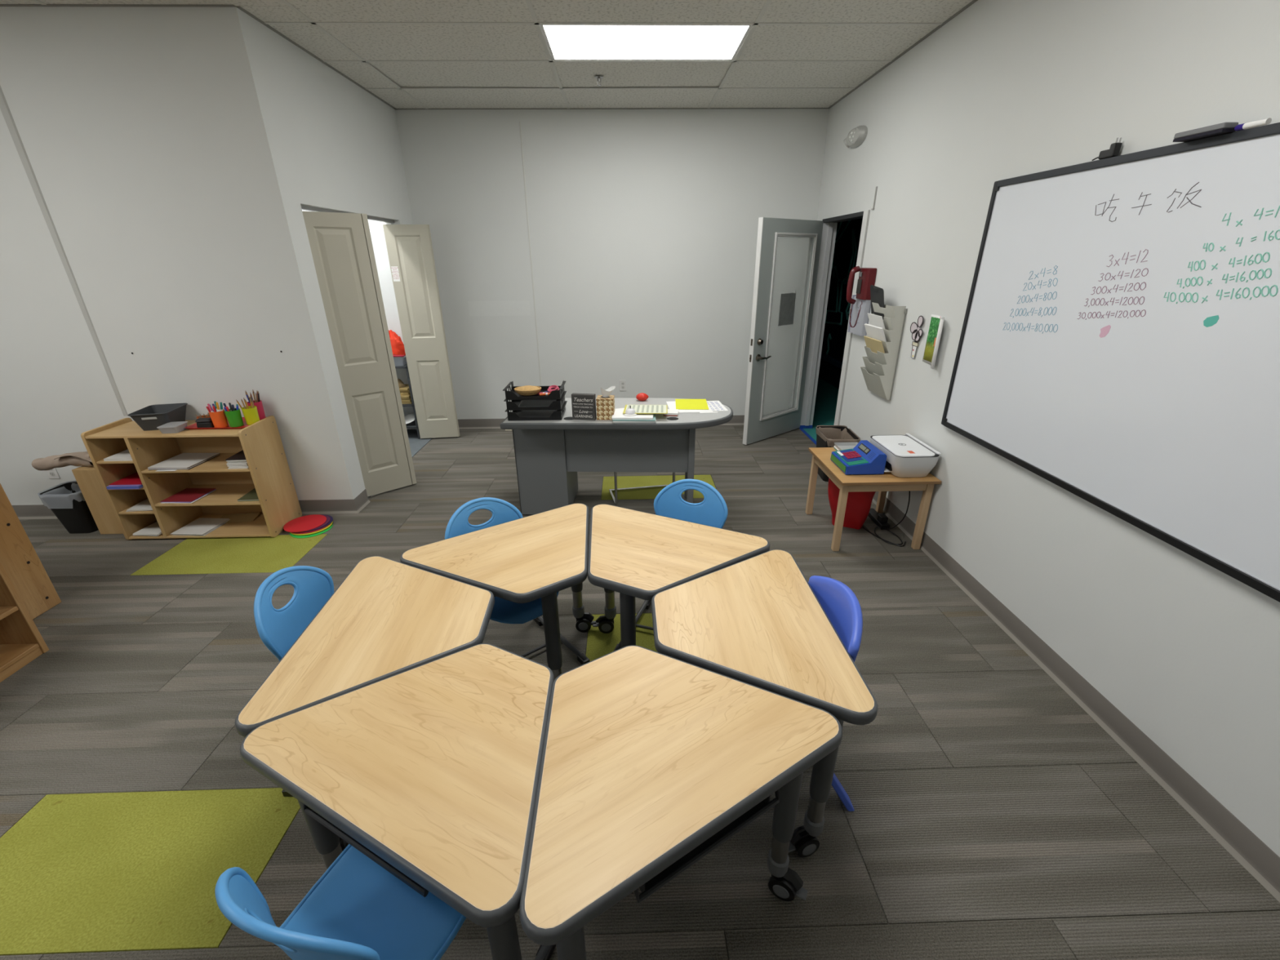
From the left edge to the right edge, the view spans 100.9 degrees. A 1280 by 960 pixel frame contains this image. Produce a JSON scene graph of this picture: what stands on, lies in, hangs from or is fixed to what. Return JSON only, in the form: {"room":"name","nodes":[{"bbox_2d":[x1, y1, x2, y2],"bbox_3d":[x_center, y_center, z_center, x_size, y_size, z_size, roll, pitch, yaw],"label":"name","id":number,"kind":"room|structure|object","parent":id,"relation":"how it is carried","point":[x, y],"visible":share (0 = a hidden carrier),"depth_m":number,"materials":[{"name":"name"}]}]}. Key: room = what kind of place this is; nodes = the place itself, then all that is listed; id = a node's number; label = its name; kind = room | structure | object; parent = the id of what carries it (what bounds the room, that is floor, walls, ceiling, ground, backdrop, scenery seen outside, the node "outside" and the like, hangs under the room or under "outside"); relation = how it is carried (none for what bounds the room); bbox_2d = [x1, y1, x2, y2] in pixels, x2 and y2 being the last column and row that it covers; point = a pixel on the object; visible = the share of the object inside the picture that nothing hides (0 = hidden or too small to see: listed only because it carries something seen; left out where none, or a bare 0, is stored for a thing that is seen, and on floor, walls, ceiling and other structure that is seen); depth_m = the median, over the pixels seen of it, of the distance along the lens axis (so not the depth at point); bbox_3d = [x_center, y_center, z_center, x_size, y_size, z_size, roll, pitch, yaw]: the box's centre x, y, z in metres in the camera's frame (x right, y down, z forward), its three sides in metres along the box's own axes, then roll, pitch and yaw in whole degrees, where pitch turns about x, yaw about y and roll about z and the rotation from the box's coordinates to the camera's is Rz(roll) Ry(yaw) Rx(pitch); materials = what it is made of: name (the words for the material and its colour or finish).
{"room":"classroom","nodes":[
{"label":"classroom","id":0,"kind":"room"},
{"bbox_2d":[0,6,362,505],"bbox_3d":[-3.623,-1.090,3.283,3.134,2.880,0.138,-1,23,-1],"label":"wall","id":1,"kind":"structure","parent":0,"point":[153,249],"depth_m":3.12,"materials":[{"name":"paint"}]},
{"bbox_2d":[45,467,60,478],"bbox_3d":[-4.045,-0.062,3.632,0.070,0.114,0.009,-1,23,-1],"label":"wall outlet","id":2,"kind":"object","parent":1,"relation":"attached to","point":[52,473],"visible":0.53,"depth_m":3.64,"materials":[{"name":"white paint"}]},
{"bbox_2d":[12,415,744,519],"bbox_3d":[-1.695,-0.209,4.732,6.820,0.105,2.043,-1,23,-1],"label":"baseboard","id":3,"kind":"structure","parent":1,"relation":"attached to","point":[361,501],"depth_m":3.80,"materials":[{"name":"plastic"}]},
{"bbox_2d":[253,17,435,491],"bbox_3d":[-2.148,-1.509,4.253,0.130,2.880,1.897,-1,23,-1],"label":"wall","id":4,"kind":"structure","parent":0,"point":[341,145],"depth_m":3.57,"materials":[{"name":"paint"}]},
{"bbox_2d":[302,211,416,496],"bbox_3d":[-2.090,-0.865,3.869,0.370,1.961,0.420,19,30,39],"label":"door","id":5,"kind":"structure","parent":4,"relation":"in","point":[341,246],"depth_m":3.72,"materials":[{"name":"paint"}]},
{"bbox_2d":[382,222,460,438],"bbox_3d":[-2.043,-1.357,5.019,0.382,1.976,0.081,-3,23,-7],"label":"door","id":6,"kind":"structure","parent":4,"relation":"in","point":[410,251],"depth_m":4.95,"materials":[{"name":"paint"}]},
{"bbox_2d":[0,0,977,109],"bbox_3d":[-1.636,-1.693,0.821,7.220,0.130,8.309,-1,23,-1],"label":"ceiling","id":7,"kind":"structure","parent":0,"point":[406,54],"depth_m":3.26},
{"bbox_2d":[539,24,752,60],"bbox_3d":[0.030,-2.677,3.209,1.193,0.049,0.584,-1,23,-1],"label":"ceiling light","id":8,"kind":"object","parent":7,"relation":"attached to","point":[563,42],"visible":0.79,"depth_m":3.19,"materials":[{"name":"white paint"}]},
{"bbox_2d":[302,108,829,429],"bbox_3d":[-0.718,-1.919,5.202,5.050,2.880,0.106,-1,23,-1],"label":"wall","id":9,"kind":"structure","parent":0,"point":[588,250],"depth_m":5.02,"materials":[{"name":"paint"}]},
{"bbox_2d":[0,377,1279,959],"bbox_3d":[-1.097,0.335,3.635,8.150,0.062,11.900,-1,23,-1],"label":"floor","id":10,"kind":"structure","parent":0,"point":[993,817],"depth_m":1.82,"materials":[{"name":"carpet"}]},
{"bbox_2d":[0,560,48,682],"bbox_3d":[-2.917,0.637,1.842,0.305,0.800,1.055,-1,23,-1],"label":"bookcase","id":11,"kind":"object","parent":10,"relation":"on","point":[21,642],"visible":1,"depth_m":2.39,"materials":[{"name":"brown wood"}]},
{"bbox_2d":[0,483,61,619],"bbox_3d":[-3.624,0.292,2.484,1.051,0.950,0.343,-1,23,-1],"label":"bookcase","id":12,"kind":"object","parent":10,"relation":"on","point":[19,557],"visible":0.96,"depth_m":2.66,"materials":[{"name":"brown wood"}]},
{"bbox_2d":[37,480,98,533],"bbox_3d":[-3.774,0.189,3.564,0.252,0.306,0.231,-1,23,-1],"label":"waste bin","id":13,"kind":"object","parent":10,"relation":"on","point":[66,500],"visible":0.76,"depth_m":3.49,"materials":[{"name":"black plastic"}]},
{"bbox_2d":[71,466,123,533],"bbox_3d":[-3.530,0.109,3.545,0.170,0.464,0.205,-1,23,-1],"label":"board","id":14,"kind":"object","parent":10,"relation":"on","point":[87,479],"visible":0.27,"depth_m":3.44,"materials":[{"name":"brown wood"}]},
{"bbox_2d":[31,451,93,471],"bbox_3d":[-3.660,-0.122,3.398,0.402,0.118,0.111,-1,23,-1],"label":"roll","id":15,"kind":"object","parent":14,"relation":"on","point":[75,459],"visible":0.83,"depth_m":3.37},
{"bbox_2d":[80,415,302,539],"bbox_3d":[-2.884,-0.016,3.473,0.950,0.742,0.339,-1,23,-1],"label":"storage shelf","id":16,"kind":"object","parent":10,"relation":"on","point":[268,472],"visible":0.88,"depth_m":3.44,"materials":[{"name":"brown wood"}]},
{"bbox_2d":[103,448,132,461],"bbox_3d":[-3.213,-0.171,3.361,0.176,0.016,0.245,-1,23,-1],"label":"paper stack","id":17,"kind":"object","parent":16,"relation":"on","point":[125,455],"visible":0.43,"depth_m":3.26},
{"bbox_2d":[106,472,143,489],"bbox_3d":[-3.222,-0.009,3.419,0.195,0.026,0.285,-1,23,-1],"label":"stack","id":18,"kind":"object","parent":16,"relation":"on","point":[133,481],"visible":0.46,"depth_m":3.31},
{"bbox_2d":[125,498,152,511],"bbox_3d":[-3.218,0.150,3.495,0.173,0.014,0.236,-2,23,-4],"label":"paper stack","id":19,"kind":"object","parent":16,"relation":"on","point":[144,505],"visible":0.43,"depth_m":3.42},
{"bbox_2d":[132,521,162,536],"bbox_3d":[-3.222,0.314,3.561,0.182,0.018,0.251,1,23,2],"label":"paper stack","id":20,"kind":"object","parent":16,"relation":"on","point":[153,530],"visible":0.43,"depth_m":3.48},
{"bbox_2d":[127,403,187,431],"bbox_3d":[-3.034,-0.398,3.354,0.217,0.112,0.262,-6,23,-12],"label":"storage basket","id":21,"kind":"object","parent":16,"relation":"on","point":[153,416],"visible":0.97,"depth_m":3.29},
{"bbox_2d":[156,421,187,433],"bbox_3d":[-2.876,-0.322,3.260,0.110,0.043,0.124,-3,23,-7],"label":"clear box","id":22,"kind":"object","parent":16,"relation":"on","point":[171,427],"visible":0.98,"depth_m":3.23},
{"bbox_2d":[147,453,219,470],"bbox_3d":[-2.936,-0.122,3.412,0.257,0.016,0.276,0,23,1],"label":"paper stack","id":23,"kind":"object","parent":16,"relation":"on","point":[183,460],"visible":1,"depth_m":3.38,"materials":[{"name":"white paper"}]},
{"bbox_2d":[160,488,216,503],"bbox_3d":[-2.959,0.103,3.470,0.212,0.012,0.223,0,23,2],"label":"paper stack","id":24,"kind":"object","parent":16,"relation":"on","point":[188,495],"visible":1,"depth_m":3.45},
{"bbox_2d":[171,517,230,536],"bbox_3d":[-2.955,0.314,3.562,0.237,0.012,0.241,1,23,4],"label":"paper stack","id":25,"kind":"object","parent":16,"relation":"on","point":[201,526],"visible":1,"depth_m":3.54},
{"bbox_2d":[185,417,248,429],"bbox_3d":[-2.644,-0.363,3.391,0.390,0.014,0.235,-1,23,-1],"label":"serving tray","id":26,"kind":"object","parent":16,"relation":"on","point":[193,426],"visible":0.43,"depth_m":3.30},
{"bbox_2d":[195,417,213,427],"bbox_3d":[-2.717,-0.356,3.305,0.089,0.062,0.048,-3,23,-7],"label":"pouch","id":27,"kind":"object","parent":26,"relation":"on","point":[201,422],"visible":0.8,"depth_m":3.29,"materials":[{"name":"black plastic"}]},
{"bbox_2d":[208,408,228,427],"bbox_3d":[-2.638,-0.384,3.314,0.081,0.105,0.080,-1,23,-1],"label":"pencil cup","id":28,"kind":"object","parent":26,"relation":"on","point":[219,419],"visible":0.94,"depth_m":3.29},
{"bbox_2d":[224,408,243,427],"bbox_3d":[-2.554,-0.391,3.330,0.081,0.105,0.080,-1,23,-1],"label":"pencil cup","id":29,"kind":"object","parent":26,"relation":"on","point":[234,418],"visible":0.91,"depth_m":3.31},
{"bbox_2d":[240,405,259,425],"bbox_3d":[-2.478,-0.410,3.370,0.081,0.108,0.080,-1,23,-1],"label":"pencil cup","id":30,"kind":"object","parent":26,"relation":"on","point":[251,415],"visible":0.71,"depth_m":3.35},
{"bbox_2d":[247,400,266,420],"bbox_3d":[-2.494,-0.449,3.442,0.081,0.125,0.080,-1,23,-1],"label":"pencil cup","id":31,"kind":"object","parent":26,"relation":"on","point":[259,405],"visible":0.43,"depth_m":3.43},
{"bbox_2d":[225,449,248,469],"bbox_3d":[-2.515,-0.143,3.394,0.133,0.062,0.230,-2,23,-4],"label":"stack","id":32,"kind":"object","parent":16,"relation":"on","point":[238,460],"visible":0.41,"depth_m":3.30,"materials":[{"name":"white paper"}]},
{"bbox_2d":[220,511,260,523],"bbox_3d":[-2.795,0.263,3.676,0.240,0.013,0.119,-4,23,-9],"label":"envelope","id":33,"kind":"object","parent":16,"relation":"on","point":[246,517],"visible":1,"depth_m":3.68,"materials":[{"name":"beige paper"}]},
{"bbox_2d":[237,488,258,501],"bbox_3d":[-2.520,0.088,3.498,0.150,0.012,0.224,-3,23,-5],"label":"magazine","id":34,"kind":"object","parent":16,"relation":"on","point":[251,495],"visible":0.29,"depth_m":3.42,"materials":[{"name":"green paper"}]},
{"bbox_2d":[253,565,333,796],"bbox_3d":[-0.987,0.653,1.862,0.463,0.728,0.502,1,23,2],"label":"chair","id":35,"kind":"object","parent":10,"relation":"on","point":[278,629],"visible":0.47,"depth_m":1.78,"materials":[{"name":"blue plastic"}]},
{"bbox_2d":[289,524,333,537],"bbox_3d":[-2.227,0.331,3.585,0.256,0.005,0.256,-1,23,-1],"label":"disc","id":36,"kind":"object","parent":10,"relation":"on","point":[329,528],"visible":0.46,"depth_m":3.50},
{"bbox_3d":[-2.237,0.317,3.606,0.256,0.005,0.256,-1,23,-1],"label":"disc","id":37,"kind":"object","parent":36,"relation":"on","visible":0},
{"bbox_2d":[289,521,333,535],"bbox_3d":[-2.237,0.314,3.599,0.256,0.005,0.256,-1,23,-1],"label":"disc","id":38,"kind":"object","parent":37,"relation":"on","point":[330,525],"visible":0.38,"depth_m":3.51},
{"bbox_2d":[291,523,330,533],"bbox_3d":[-2.247,0.306,3.607,0.256,0.005,0.256,-1,23,-1],"label":"disc","id":39,"kind":"object","parent":38,"relation":"on","point":[330,523],"visible":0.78,"depth_m":3.50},
{"bbox_2d":[305,514,333,532],"bbox_3d":[-2.245,0.295,3.619,0.256,0.005,0.256,-1,23,-1],"label":"disc","id":40,"kind":"object","parent":39,"relation":"on","point":[331,517],"visible":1,"depth_m":3.62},
{"bbox_2d":[301,514,330,532],"bbox_3d":[-2.258,0.295,3.607,0.256,0.005,0.256,-1,23,-1],"label":"disc","id":41,"kind":"object","parent":40,"relation":"on","point":[328,518],"visible":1,"depth_m":3.60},
{"bbox_2d":[283,514,326,532],"bbox_3d":[-2.277,0.294,3.598,0.256,0.005,0.256,-1,23,-1],"label":"disc","id":42,"kind":"object","parent":41,"relation":"on","point":[307,522],"visible":1,"depth_m":3.59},
{"bbox_2d":[234,555,494,851],"bbox_3d":[-0.756,0.730,1.787,0.557,0.640,0.812,-2,23,-4],"label":"table","id":43,"kind":"object","parent":10,"relation":"on","point":[388,617],"visible":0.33,"depth_m":1.59,"materials":[{"name":"brown wood"}]},
{"bbox_2d":[214,844,555,959],"bbox_3d":[-0.540,0.943,1.163,0.502,0.728,0.463,9,24,21],"label":"chair","id":44,"kind":"object","parent":10,"relation":"on","point":[357,909],"visible":0.64,"depth_m":1.09,"materials":[{"name":"blue plastic"}]},
{"bbox_2d":[240,643,554,959],"bbox_3d":[-0.470,0.885,1.411,0.810,0.640,0.557,11,25,25],"label":"table","id":45,"kind":"object","parent":10,"relation":"on","point":[430,771],"visible":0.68,"depth_m":1.18,"materials":[{"name":"brown wood"}]},
{"bbox_2d":[303,804,428,897],"bbox_3d":[-0.521,0.717,1.238,0.392,0.057,0.312,11,25,25],"label":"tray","id":46,"kind":"object","parent":45,"relation":"on","point":[415,886],"depth_m":1.11,"materials":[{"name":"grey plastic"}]},
{"bbox_2d":[395,363,420,439],"bbox_3d":[-2.574,-0.822,5.359,0.670,0.757,0.330,-1,23,-1],"label":"closet shelving","id":47,"kind":"object","parent":10,"relation":"on","point":[414,424],"visible":0.16,"depth_m":5.23,"materials":[{"name":"metal"}]},
{"bbox_2d":[393,354,407,365],"bbox_3d":[-2.381,-1.175,5.167,0.250,0.089,0.210,-1,23,-1],"label":"clear bin","id":48,"kind":"object","parent":47,"relation":"on","point":[398,361],"visible":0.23,"depth_m":5.09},
{"bbox_2d":[388,329,405,355],"bbox_3d":[-2.399,-1.331,5.127,0.252,0.249,0.204,-14,26,-28],"label":"heap","id":49,"kind":"object","parent":48,"relation":"in","point":[397,344],"visible":0.48,"depth_m":5.08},
{"bbox_2d":[400,503,596,679],"bbox_3d":[-0.447,0.569,2.165,0.810,0.640,0.553,-15,27,-31],"label":"table","id":50,"kind":"object","parent":10,"relation":"on","point":[526,559],"visible":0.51,"depth_m":2.01,"materials":[{"name":"brown wood"}]},
{"bbox_2d":[444,497,590,664],"bbox_3d":[-0.566,0.484,2.256,0.502,0.728,0.463,-17,28,-35],"label":"chair","id":51,"kind":"object","parent":10,"relation":"on","point":[506,611],"visible":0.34,"depth_m":2.24,"materials":[{"name":"blue plastic"}]},
{"bbox_2d":[500,397,733,514],"bbox_3d":[-0.117,-0.140,3.721,1.488,0.737,0.668,0,23,2],"label":"desk","id":52,"kind":"object","parent":10,"relation":"on","point":[549,455],"visible":0.74,"depth_m":3.55,"materials":[{"name":"laminate"}]},
{"bbox_2d":[505,400,567,420],"bbox_3d":[-0.669,-0.456,3.451,0.367,0.066,0.249,-1,23,-1],"label":"tray","id":53,"kind":"object","parent":52,"relation":"on","point":[556,415],"visible":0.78,"depth_m":3.34,"materials":[{"name":"black plastic"}]},
{"bbox_2d":[503,390,566,410],"bbox_3d":[-0.670,-0.518,3.425,0.367,0.066,0.249,-1,23,-1],"label":"tray","id":54,"kind":"object","parent":53,"relation":"on","point":[513,405],"visible":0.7,"depth_m":3.32,"materials":[{"name":"black plastic"}]},
{"bbox_2d":[502,380,565,399],"bbox_3d":[-0.670,-0.579,3.399,0.367,0.066,0.249,-1,23,-1],"label":"tray","id":55,"kind":"object","parent":54,"relation":"on","point":[512,394],"visible":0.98,"depth_m":3.30,"materials":[{"name":"black plastic"}]},
{"bbox_2d":[514,385,541,395],"bbox_3d":[-0.717,-0.576,3.383,0.173,0.052,0.140,-1,23,-1],"label":"bowl","id":56,"kind":"object","parent":55,"relation":"in","point":[526,390],"visible":1,"depth_m":3.34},
{"bbox_2d":[518,399,556,407],"bbox_3d":[-0.668,-0.493,3.431,0.236,0.008,0.224,-2,23,-3],"label":"paper","id":57,"kind":"object","parent":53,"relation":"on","point":[540,402],"visible":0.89,"depth_m":3.44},
{"bbox_2d":[518,409,558,417],"bbox_3d":[-0.665,-0.432,3.450,0.233,0.014,0.220,0,23,1],"label":"paper","id":58,"kind":"object","parent":53,"relation":"in","point":[530,413],"visible":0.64,"depth_m":3.43,"materials":[{"name":"grey paper"}]},
{"bbox_2d":[571,392,596,420],"bbox_3d":[-0.354,-0.462,3.334,0.148,0.163,0.038,4,23,10],"label":"sign","id":59,"kind":"object","parent":52,"relation":"on","point":[584,405],"visible":1,"depth_m":3.32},
{"bbox_2d":[595,386,615,419],"bbox_3d":[-0.213,-0.494,3.356,0.120,0.203,0.108,0,23,2],"label":"tissue box","id":60,"kind":"object","parent":52,"relation":"on","point":[605,403],"visible":0.96,"depth_m":3.32,"materials":[{"name":"beige cardboard"}]},
{"bbox_2d":[612,413,656,423],"bbox_3d":[-0.033,-0.396,3.353,0.268,0.022,0.195,0,23,2],"label":"workbook","id":61,"kind":"object","parent":52,"relation":"on","point":[615,421],"visible":0.5,"depth_m":3.27,"materials":[{"name":"white paper"}]},
{"bbox_2d":[611,409,653,419],"bbox_3d":[-0.043,-0.416,3.356,0.255,0.012,0.190,1,23,2],"label":"workbook","id":62,"kind":"object","parent":61,"relation":"on","point":[618,414],"visible":0.57,"depth_m":3.29,"materials":[{"name":"white paper"}]},
{"bbox_2d":[622,404,667,413],"bbox_3d":[0.037,-0.460,3.426,0.280,0.011,0.240,1,23,2],"label":"sheet","id":63,"kind":"object","parent":62,"relation":"on","point":[639,409],"visible":0.92,"depth_m":3.41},
{"bbox_2d":[663,408,678,416],"bbox_3d":[0.204,-0.442,3.461,0.094,0.020,0.103,2,23,6],"label":"box","id":64,"kind":"object","parent":52,"relation":"on","point":[671,412],"visible":0.76,"depth_m":3.42,"materials":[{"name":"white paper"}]},
{"bbox_2d":[666,401,713,413],"bbox_3d":[0.334,-0.504,3.628,0.280,0.002,0.300,-2,23,-3],"label":"sheet","id":65,"kind":"object","parent":52,"relation":"on","point":[672,405],"visible":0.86,"depth_m":3.54,"materials":[{"name":"paper"}]},
{"bbox_2d":[675,399,708,409],"bbox_3d":[0.358,-0.528,3.678,0.220,0.002,0.280,1,23,2],"label":"sheet","id":66,"kind":"object","parent":65,"relation":"on","point":[681,404],"visible":0.86,"depth_m":3.66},
{"bbox_2d":[706,400,728,411],"bbox_3d":[0.514,-0.513,3.645,0.125,0.002,0.270,-3,23,-5],"label":"sheet","id":67,"kind":"object","parent":52,"relation":"on","point":[715,406],"visible":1,"depth_m":3.63,"materials":[{"name":"white paper"}]},
{"bbox_2d":[608,471,675,505],"bbox_3d":[0.015,-0.080,3.938,0.470,0.453,0.340,-4,23,-10],"label":"stool","id":68,"kind":"object","parent":10,"relation":"on","point":[615,490],"visible":0.23,"depth_m":4.11,"materials":[{"name":"grey"}]},
{"bbox_2d":[613,479,728,651],"bbox_3d":[0.185,0.415,2.407,0.502,0.728,0.463,7,24,17],"label":"chair","id":69,"kind":"object","parent":10,"relation":"on","point":[713,511],"visible":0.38,"depth_m":2.47,"materials":[{"name":"blue plastic"}]},
{"bbox_2d":[587,504,769,648],"bbox_3d":[0.050,0.559,2.179,0.810,0.640,0.553,10,25,24],"label":"table","id":70,"kind":"object","parent":10,"relation":"on","point":[633,553],"visible":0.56,"depth_m":2.03,"materials":[{"name":"brown wood"}]},
{"bbox_2d":[519,644,842,959],"bbox_3d":[0.021,0.886,1.400,0.810,0.640,0.553,-14,26,-30],"label":"table","id":71,"kind":"object","parent":10,"relation":"on","point":[651,761],"visible":1,"depth_m":1.17,"materials":[{"name":"brown wood"}]},
{"bbox_2d":[634,789,779,903],"bbox_3d":[0.075,0.714,1.232,0.392,0.057,0.312,-14,26,-30],"label":"tray","id":72,"kind":"object","parent":71,"relation":"on","point":[651,886],"depth_m":1.12,"materials":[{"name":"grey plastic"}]},
{"bbox_2d":[651,549,877,857],"bbox_3d":[0.317,0.721,1.788,0.557,0.640,0.810,-1,23,-2],"label":"table","id":73,"kind":"object","parent":10,"relation":"on","point":[757,620],"visible":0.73,"depth_m":1.57,"materials":[{"name":"brown wood"}]},
{"bbox_2d":[808,575,862,811],"bbox_3d":[0.464,0.684,1.776,0.465,0.716,0.402,-1,23,-1],"label":"chair","id":74,"kind":"object","parent":10,"relation":"on","point":[841,605],"visible":0.18,"depth_m":1.68,"materials":[{"name":"blue plastic"}]},
{"bbox_2d":[815,425,860,481],"bbox_3d":[1.590,-0.213,4.328,0.262,0.376,0.375,1,23,2],"label":"bin","id":75,"kind":"object","parent":10,"relation":"on","point":[826,435],"visible":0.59,"depth_m":4.36,"materials":[{"name":"black plastic"}]},
{"bbox_2d":[827,477,875,529],"bbox_3d":[1.407,0.125,3.518,0.322,0.382,0.181,9,24,21],"label":"waste bin","id":76,"kind":"object","parent":10,"relation":"on","point":[858,506],"visible":0.62,"depth_m":3.47,"materials":[{"name":"plastic"}]},
{"bbox_2d":[805,447,941,551],"bbox_3d":[1.452,0.112,3.430,0.580,0.474,0.616,-1,23,-1],"label":"table","id":77,"kind":"object","parent":10,"relation":"on","point":[886,482],"visible":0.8,"depth_m":3.17,"materials":[{"name":"wood"}]},
{"bbox_2d":[833,442,858,450],"bbox_3d":[1.398,-0.195,3.497,0.165,0.040,0.215,-1,23,-1],"label":"paper tray","id":78,"kind":"object","parent":77,"relation":"on","point":[838,446],"visible":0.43,"depth_m":3.58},
{"bbox_2d":[830,440,886,474],"bbox_3d":[1.335,-0.142,3.246,0.232,0.128,0.262,-1,23,-1],"label":"register","id":79,"kind":"object","parent":77,"relation":"on","point":[864,458],"visible":1,"depth_m":3.17,"materials":[{"name":"blue plastic"}]},
{"bbox_2d":[870,432,941,477],"bbox_3d":[1.588,-0.149,3.234,0.278,0.156,0.411,-1,23,-1],"label":"printer","id":80,"kind":"object","parent":77,"relation":"on","point":[907,456],"visible":0.89,"depth_m":3.10,"materials":[{"name":"grey plastic"}]},
{"bbox_2d":[874,490,910,545],"bbox_3d":[1.618,0.157,3.347,0.163,0.449,0.237,-1,23,-1],"label":"cable","id":81,"kind":"object","parent":80,"relation":"hanging from","point":[908,491],"visible":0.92,"depth_m":3.38,"materials":[{"name":"plastic"}]},
{"bbox_2d":[867,508,889,529],"bbox_3d":[1.628,0.247,3.621,0.060,0.075,0.260,-1,23,-1],"label":"power strip","id":82,"kind":"object","parent":10,"relation":"on","point":[880,520],"visible":0.84,"depth_m":3.55,"materials":[{"name":"black plastic"}]},
{"bbox_2d":[813,218,862,410],"bbox_3d":[2.336,-2.249,5.957,1.100,2.860,5.800,-1,23,-1],"label":"wall","id":83,"kind":"structure","parent":0,"point":[848,233],"depth_m":7.18,"materials":[{"name":"black"}]},
{"bbox_2d":[817,0,1279,857],"bbox_3d":[1.849,-0.374,1.474,0.130,2.880,8.109,-1,23,-1],"label":"wall","id":84,"kind":"structure","parent":0,"point":[1187,651],"depth_m":2.21,"materials":[{"name":"paint"}]},
{"bbox_2d":[742,217,823,444],"bbox_3d":[1.366,-1.363,4.987,0.933,1.970,0.122,-19,29,-37],"label":"door","id":85,"kind":"structure","parent":84,"relation":"in","point":[757,426],"depth_m":4.90,"materials":[{"name":"grey paint"}]},
{"bbox_2d":[800,186,877,444],"bbox_3d":[1.758,-1.331,4.711,0.144,2.140,1.098,-1,23,-1],"label":"trim","id":86,"kind":"structure","parent":84,"relation":"attached to","point":[829,225],"depth_m":5.01,"materials":[{"name":"white paint"}]},
{"bbox_2d":[843,125,867,147],"bbox_3d":[1.641,-2.648,4.078,0.095,0.134,0.320,-1,23,-1],"label":"emergency light","id":87,"kind":"object","parent":84,"relation":"attached to","point":[856,136],"visible":1,"depth_m":4.01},
{"bbox_2d":[847,294,870,335],"bbox_3d":[1.690,-1.268,4.072,0.045,0.280,0.260,-1,23,-1],"label":"holder","id":88,"kind":"object","parent":84,"relation":"attached to","point":[860,328],"visible":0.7,"depth_m":4.05,"materials":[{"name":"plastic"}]},
{"bbox_2d":[846,266,876,327],"bbox_3d":[1.642,-1.375,3.977,0.140,0.436,0.187,-1,23,-1],"label":"wall phone","id":89,"kind":"object","parent":84,"relation":"attached to","point":[867,276],"visible":1,"depth_m":3.94,"materials":[{"name":"red plastic"}]},
{"bbox_2d":[860,302,907,399],"bbox_3d":[1.673,-0.899,3.684,0.106,0.622,0.340,-1,23,-1],"label":"file organizer","id":90,"kind":"object","parent":84,"relation":"attached to","point":[879,371],"visible":0.8,"depth_m":3.58,"materials":[{"name":"plastic"}]},
{"bbox_2d":[863,335,884,353],"bbox_3d":[1.634,-0.910,3.673,0.070,0.145,0.270,-1,23,-1],"label":"manila folder","id":91,"kind":"object","parent":90,"relation":"in","point":[875,345],"visible":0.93,"depth_m":3.65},
{"bbox_2d":[864,323,886,342],"bbox_3d":[1.630,-0.984,3.647,0.078,0.156,0.270,-1,23,-1],"label":"folder","id":92,"kind":"object","parent":90,"relation":"in","point":[875,332],"visible":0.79,"depth_m":3.61,"materials":[{"name":"paper"}]},
{"bbox_2d":[867,313,884,328],"bbox_3d":[1.633,-1.061,3.637,0.069,0.148,0.220,-1,23,-1],"label":"printed sheet","id":93,"kind":"object","parent":90,"relation":"in","point":[874,320],"visible":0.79,"depth_m":3.61,"materials":[{"name":"white paper"}]},
{"bbox_2d":[870,284,884,319],"bbox_3d":[1.641,-1.217,3.656,0.064,0.244,0.219,-1,23,-1],"label":"clipboard","id":94,"kind":"object","parent":90,"relation":"in","point":[877,294],"visible":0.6,"depth_m":3.63,"materials":[{"name":"grey plastic"}]},
{"bbox_2d":[910,315,923,342],"bbox_3d":[1.722,-0.945,3.290,0.006,0.156,0.154,-1,23,-1],"label":"paper flower","id":95,"kind":"object","parent":84,"relation":"attached to","point":[915,330],"visible":1,"depth_m":3.28,"materials":[{"name":"paper"}]},
{"bbox_2d":[922,314,944,368],"bbox_3d":[1.725,-0.814,3.109,0.024,0.288,0.195,4,23,11],"label":"poster","id":96,"kind":"object","parent":84,"relation":"attached to","point":[936,322],"visible":1,"depth_m":3.11,"materials":[{"name":"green paper"}]},
{"bbox_2d":[923,316,940,362],"bbox_3d":[1.726,-0.825,3.119,0.014,0.250,0.153,3,23,9],"label":"picture","id":97,"kind":"object","parent":96,"relation":"attached to","point":[934,325],"depth_m":3.14},
{"bbox_2d":[871,491,1279,902],"bbox_3d":[1.801,1.135,1.466,0.016,0.105,6.930,-1,23,-1],"label":"baseboard","id":98,"kind":"structure","parent":84,"relation":"attached to","point":[1255,856],"depth_m":1.95,"materials":[{"name":"plastic"}]},
{"bbox_2d":[941,122,1279,602],"bbox_3d":[1.762,-0.408,1.662,0.031,1.218,2.448,-1,23,-1],"label":"whiteboard","id":99,"kind":"object","parent":84,"relation":"attached to","point":[1119,343],"visible":1,"depth_m":1.82,"materials":[{"name":"white plastic"}]},
{"bbox_2d":[1092,137,1122,160],"bbox_3d":[1.734,-1.228,1.967,0.028,0.060,0.106,-1,23,-1],"label":"clip","id":100,"kind":"object","parent":99,"relation":"on","point":[1114,149],"visible":0.99,"depth_m":1.93,"materials":[{"name":"black plastic"}]},
{"bbox_2d":[1173,122,1238,142],"bbox_3d":[1.724,-1.062,1.616,0.042,0.024,0.156,-1,23,-1],"label":"eraser","id":101,"kind":"object","parent":99,"relation":"on","point":[1224,127],"visible":1,"depth_m":1.60,"materials":[{"name":"grey plastic"}]},
{"bbox_2d":[1234,117,1271,131],"bbox_3d":[1.742,-1.011,1.505,0.016,0.016,0.086,-1,23,-1],"label":"marker","id":102,"kind":"object","parent":99,"relation":"on","point":[1267,121],"visible":1,"depth_m":1.50,"materials":[{"name":"white plastic"}]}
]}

